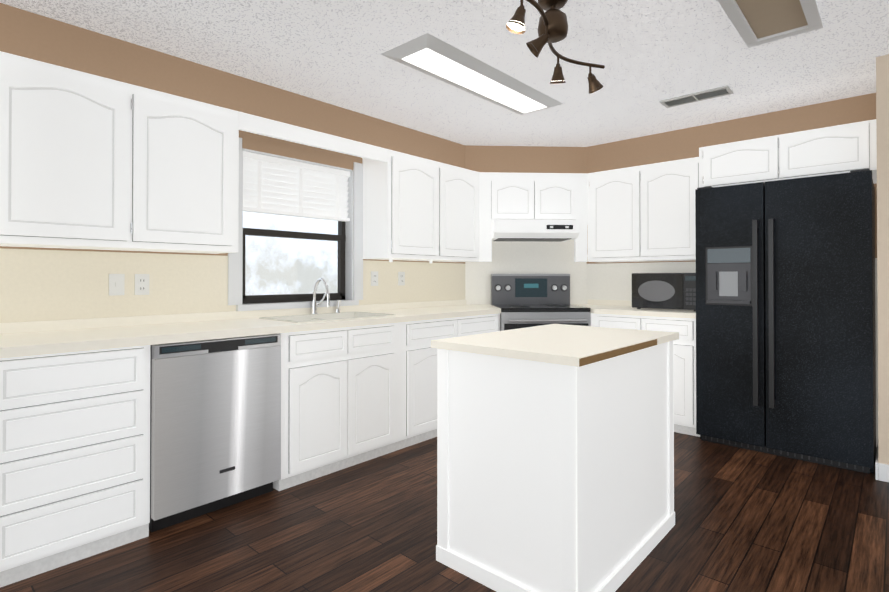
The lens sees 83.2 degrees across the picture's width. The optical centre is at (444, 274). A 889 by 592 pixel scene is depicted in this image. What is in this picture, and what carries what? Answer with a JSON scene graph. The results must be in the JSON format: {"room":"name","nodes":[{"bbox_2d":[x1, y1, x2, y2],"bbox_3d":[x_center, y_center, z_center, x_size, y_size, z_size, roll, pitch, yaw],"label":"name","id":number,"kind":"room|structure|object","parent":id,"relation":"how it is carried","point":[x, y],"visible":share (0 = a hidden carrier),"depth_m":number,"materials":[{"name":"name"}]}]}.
{"room":"kitchen","nodes":[
{"label":"kitchen","id":0,"kind":"room"},
{"bbox_2d":[0,3,464,322],"bbox_3d":[-1.863,-0.038,2.705,0.150,2.470,7.996,0,-1,42],"label":"wall","id":1,"kind":"structure","parent":0,"point":[42,284],"depth_m":2.90,"materials":[{"name":"beige paint"}]},
{"bbox_2d":[109,274,124,295],"bbox_3d":[-1.764,0.057,2.692,0.011,0.116,0.072,0,-1,42],"label":"light switch","id":2,"kind":"object","parent":1,"relation":"attached to","point":[116,284],"depth_m":2.69,"materials":[{"name":"white plastic"}]},
{"bbox_2d":[0,51,238,253],"bbox_3d":[-1.665,-0.536,2.575,0.318,0.815,1.107,0,-1,42],"label":"upper cabinet","id":3,"kind":"object","parent":1,"relation":"attached to","point":[91,161],"visible":1,"depth_m":2.41,"materials":[{"name":"white paint"}]},
{"bbox_2d":[239,112,387,162],"bbox_3d":[-0.818,-0.888,3.327,0.025,0.100,1.140,0,-1,42],"label":"window valance","id":4,"kind":"object","parent":3,"relation":"attached to","point":[250,123],"visible":0.86,"depth_m":3.24,"materials":[{"name":"white paint"}]},
{"bbox_2d":[135,274,148,294],"bbox_3d":[-1.684,0.058,2.784,0.007,0.116,0.072,0,-1,42],"label":"electrical outlet plate","id":5,"kind":"object","parent":1,"relation":"attached to","point":[141,280],"depth_m":2.78,"materials":[{"name":"white plastic"}]},
{"bbox_2d":[228,138,362,310],"bbox_3d":[-1.050,-0.315,3.583,0.179,1.107,1.065,0,-1,42],"label":"window","id":6,"kind":"structure","parent":1,"relation":"in","point":[349,237],"depth_m":3.67,"materials":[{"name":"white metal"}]},
{"bbox_2d":[243,151,349,221],"bbox_3d":[-1.040,-0.604,3.575,0.056,0.384,0.863,0,-1,42],"label":"window blinds","id":7,"kind":"object","parent":6,"relation":"attached to","point":[277,186],"visible":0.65,"depth_m":3.53,"materials":[{"name":"white plastic"}]},
{"bbox_2d":[371,271,377,285],"bbox_3d":[-0.562,0.037,4.025,0.007,0.116,0.072,0,-1,42],"label":"electrical outlet plate","id":8,"kind":"object","parent":1,"relation":"attached to","point":[374,274],"depth_m":4.02,"materials":[{"name":"white plastic"}]},
{"bbox_2d":[398,272,404,284],"bbox_3d":[-0.364,0.038,4.244,0.007,0.116,0.072,0,-1,42],"label":"electrical outlet plate","id":9,"kind":"object","parent":1,"relation":"attached to","point":[401,275],"depth_m":4.24,"materials":[{"name":"white plastic"}]},
{"bbox_2d":[362,149,478,262],"bbox_3d":[-0.157,-0.509,4.244,0.318,0.845,1.109,0,-1,42],"label":"upper cabinet","id":10,"kind":"object","parent":1,"relation":"attached to","point":[415,208],"visible":1,"depth_m":3.97,"materials":[{"name":"white paint"}]},
{"bbox_2d":[0,432,888,591],"bbox_3d":[0.437,1.212,0.617,6.350,0.060,7.996,0,-1,42],"label":"floor","id":11,"kind":"structure","parent":0,"point":[746,520],"depth_m":2.25,"materials":[{"name":"brown wood"}]},
{"bbox_2d":[0,344,155,587],"bbox_3d":[-1.745,0.756,2.254,0.618,0.874,0.574,0,-1,42],"label":"base cabinet","id":12,"kind":"object","parent":11,"relation":"on","point":[75,426],"depth_m":2.05,"materials":[{"name":"white paint"}]},
{"bbox_2d":[0,304,500,359],"bbox_3d":[-0.688,0.306,3.412,0.638,0.039,3.706,0,-1,42],"label":"countertop","id":13,"kind":"structure","parent":12,"relation":"on","point":[55,341],"depth_m":2.53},
{"bbox_2d":[310,278,340,313],"bbox_3d":[-0.802,0.157,3.561,0.206,0.260,0.244,0,-1,42],"label":"faucet","id":14,"kind":"object","parent":13,"relation":"on","point":[315,305],"visible":0.85,"depth_m":3.53,"materials":[{"name":"silver metal"}]},
{"bbox_2d":[256,312,395,323],"bbox_3d":[-0.761,0.370,3.325,0.454,0.183,0.764,0,-1,42],"label":"sink","id":15,"kind":"object","parent":13,"relation":"in","point":[304,317],"depth_m":3.47,"materials":[{"name":"beige ceramic"}]},
{"bbox_2d":[149,334,280,531],"bbox_3d":[-1.323,0.763,2.696,0.596,0.868,0.628,0,-1,42],"label":"dishwasher","id":16,"kind":"object","parent":11,"relation":"on","point":[215,424],"visible":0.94,"depth_m":2.46,"materials":[{"name":"grey metal"}]},
{"bbox_2d":[236,328,359,490],"bbox_3d":[-0.951,0.763,3.133,0.618,0.874,0.499,0,-1,42],"label":"base cabinet","id":17,"kind":"object","parent":11,"relation":"on","point":[358,384],"depth_m":2.92,"materials":[{"name":"white paint"}]},
{"bbox_2d":[360,324,403,462],"bbox_3d":[-0.689,0.765,3.423,0.618,0.874,0.507,0,-1,42],"label":"base cabinet","id":18,"kind":"object","parent":11,"relation":"on","point":[381,345],"depth_m":3.28,"materials":[{"name":"white paint"}]},
{"bbox_2d":[404,316,463,447],"bbox_3d":[-0.305,0.768,3.848,0.618,0.874,0.639,0,-1,42],"label":"base cabinet","id":19,"kind":"object","parent":11,"relation":"on","point":[420,360],"depth_m":3.56,"materials":[{"name":"white paint"}]},
{"bbox_2d":[464,316,499,335],"bbox_3d":[0.030,0.771,4.218,0.618,0.874,0.582,0,-1,42],"label":"base cabinet","id":20,"kind":"object","parent":11,"relation":"on","point":[473,325],"depth_m":4.06,"materials":[{"name":"white paint"}]},
{"bbox_2d":[491,274,590,330],"bbox_3d":[0.850,0.603,4.539,0.766,1.215,0.717,0,0,-3],"label":"range","id":21,"kind":"object","parent":11,"relation":"on","point":[524,300],"visible":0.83,"depth_m":4.81,"materials":[{"name":"grey metal"}]},
{"bbox_2d":[431,324,678,591],"bbox_3d":[0.533,0.736,2.237,0.674,0.916,1.017,0,-1,42],"label":"kitchen island","id":22,"kind":"object","parent":11,"relation":"on","point":[555,457],"visible":1,"depth_m":1.90,"materials":[{"name":"white paint"}]},
{"bbox_2d":[591,315,602,326],"bbox_3d":[1.308,0.773,4.601,0.566,0.874,0.618,0,-1,42],"label":"base cabinet","id":23,"kind":"object","parent":11,"relation":"on","point":[596,320],"depth_m":4.21,"materials":[{"name":"white paint"}]},
{"bbox_2d":[603,315,650,329],"bbox_3d":[1.641,0.771,4.300,0.439,0.874,0.618,0,-1,42],"label":"base cabinet","id":24,"kind":"object","parent":11,"relation":"on","point":[640,322],"depth_m":4.04,"materials":[{"name":"white paint"}]},
{"bbox_2d":[651,315,699,436],"bbox_3d":[1.897,0.769,4.068,0.476,0.874,0.618,0,-1,42],"label":"base cabinet","id":25,"kind":"object","parent":11,"relation":"on","point":[684,348],"depth_m":3.75,"materials":[{"name":"white paint"}]},
{"bbox_2d":[571,303,695,318],"bbox_3d":[1.579,0.313,4.345,1.315,0.039,0.638,0,-1,42],"label":"countertop","id":26,"kind":"structure","parent":25,"relation":"on","point":[595,308],"depth_m":4.03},
{"bbox_2d":[632,273,695,310],"bbox_3d":[1.871,0.142,4.129,0.520,0.298,0.374,0,-1,42],"label":"microwave","id":27,"kind":"object","parent":26,"relation":"on","point":[665,290],"visible":0.85,"depth_m":3.99,"materials":[{"name":"black plastic"}]},
{"bbox_2d":[695,169,875,473],"bbox_3d":[2.382,0.289,3.515,0.970,1.827,0.738,0,-1,42],"label":"refrigerator","id":28,"kind":"object","parent":11,"relation":"on","point":[785,325],"visible":1,"depth_m":3.23,"materials":[{"name":"black metal"}]},
{"bbox_2d":[0,0,888,146],"bbox_3d":[0.437,-1.318,0.636,6.350,0.060,7.996,0,-1,42],"label":"ceiling","id":29,"kind":"structure","parent":0,"point":[649,55],"depth_m":2.90,"materials":[{"name":"white paint"}]},
{"bbox_2d":[380,33,562,114],"bbox_3d":[0.257,-1.255,3.307,0.380,0.026,1.460,0,-1,42],"label":"recessed light","id":30,"kind":"object","parent":29,"relation":"in","point":[434,57],"visible":1,"depth_m":3.13,"materials":[{"name":"white plastic"}]},
{"bbox_2d":[506,0,604,93],"bbox_3d":[0.491,-1.128,2.381,0.242,0.293,1.068,0,-1,42],"label":"spotlights","id":31,"kind":"object","parent":29,"relation":"attached to","point":[553,25],"visible":1,"depth_m":2.27,"materials":[{"name":"brown metal"}]},
{"bbox_2d":[659,85,733,107],"bbox_3d":[1.791,-1.260,3.569,0.445,0.012,0.165,0,-1,42],"label":"ceiling vent","id":32,"kind":"object","parent":29,"relation":"in","point":[699,96],"visible":1,"depth_m":3.55,"materials":[{"name":"silver metal"}]},
{"bbox_2d":[717,0,822,47],"bbox_3d":[1.534,-1.266,2.360,0.335,0.018,0.825,0,-1,42],"label":"frame","id":33,"kind":"object","parent":29,"relation":"attached to","point":[756,22],"visible":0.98,"depth_m":2.48,"materials":[{"name":"white wood"}]},
{"bbox_2d":[465,145,586,304],"bbox_3d":[0.803,-0.022,4.910,0.849,2.470,0.849,0,-1,42],"label":"wall","id":34,"kind":"structure","parent":0,"point":[523,257],"depth_m":4.91,"materials":[{"name":"paint"}]},
{"bbox_2d":[479,172,587,261],"bbox_3d":[0.812,-0.521,4.737,1.421,0.815,0.338,0,0,-3],"label":"upper cabinet","id":35,"kind":"object","parent":34,"relation":"attached to","point":[560,196],"visible":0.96,"depth_m":4.58,"materials":[{"name":"white paint"}]},
{"bbox_2d":[492,219,579,241],"bbox_3d":[0.815,-0.403,4.683,0.771,0.168,0.452,0,0,-3],"label":"range hood","id":36,"kind":"object","parent":35,"relation":"attached to","point":[547,230],"visible":0.96,"depth_m":4.47,"materials":[{"name":"white paint"}]},
{"bbox_2d":[586,93,877,446],"bbox_3d":[3.123,-0.032,3.487,6.200,2.470,0.150,0,-1,42],"label":"wall","id":37,"kind":"structure","parent":0,"point":[609,280],"depth_m":4.32,"materials":[{"name":"paint"}]},
{"bbox_2d":[588,157,698,261],"bbox_3d":[1.796,-0.523,4.372,1.028,0.815,0.318,0,-1,42],"label":"upper cabinet","id":38,"kind":"object","parent":37,"relation":"attached to","point":[642,213],"visible":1,"depth_m":4.25,"materials":[{"name":"white paint"}]},
{"bbox_2d":[699,119,876,187],"bbox_3d":[2.446,-0.784,3.583,0.994,0.305,0.618,0,-1,42],"label":"upper cabinet","id":39,"kind":"object","parent":37,"relation":"attached to","point":[843,148],"visible":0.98,"depth_m":3.31,"materials":[{"name":"white paint"}]},
{"bbox_2d":[876,54,888,464],"bbox_3d":[3.951,-0.042,2.138,3.163,2.470,0.741,0,-1,42],"label":"wall","id":40,"kind":"structure","parent":0,"point":[882,102],"depth_m":2.91,"materials":[{"name":"beige paint"}]},
{"bbox_2d":[875,444,888,481],"bbox_3d":[3.926,1.143,2.112,3.177,0.100,0.709,0,-1,42],"label":"baseboard","id":41,"kind":"structure","parent":40,"relation":"attached to","point":[881,472],"depth_m":2.90,"materials":[{"name":"white wood"}]},
{"label":"outside","id":42,"kind":"structure","parent":0,"visible":0},
{"bbox_2d":[243,211,337,294],"bbox_3d":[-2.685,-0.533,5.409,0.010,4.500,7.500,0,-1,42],"label":"window glass","id":43,"kind":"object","parent":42,"point":[252,276],"depth_m":6.22,"materials":[{"name":"glass"}]}
]}

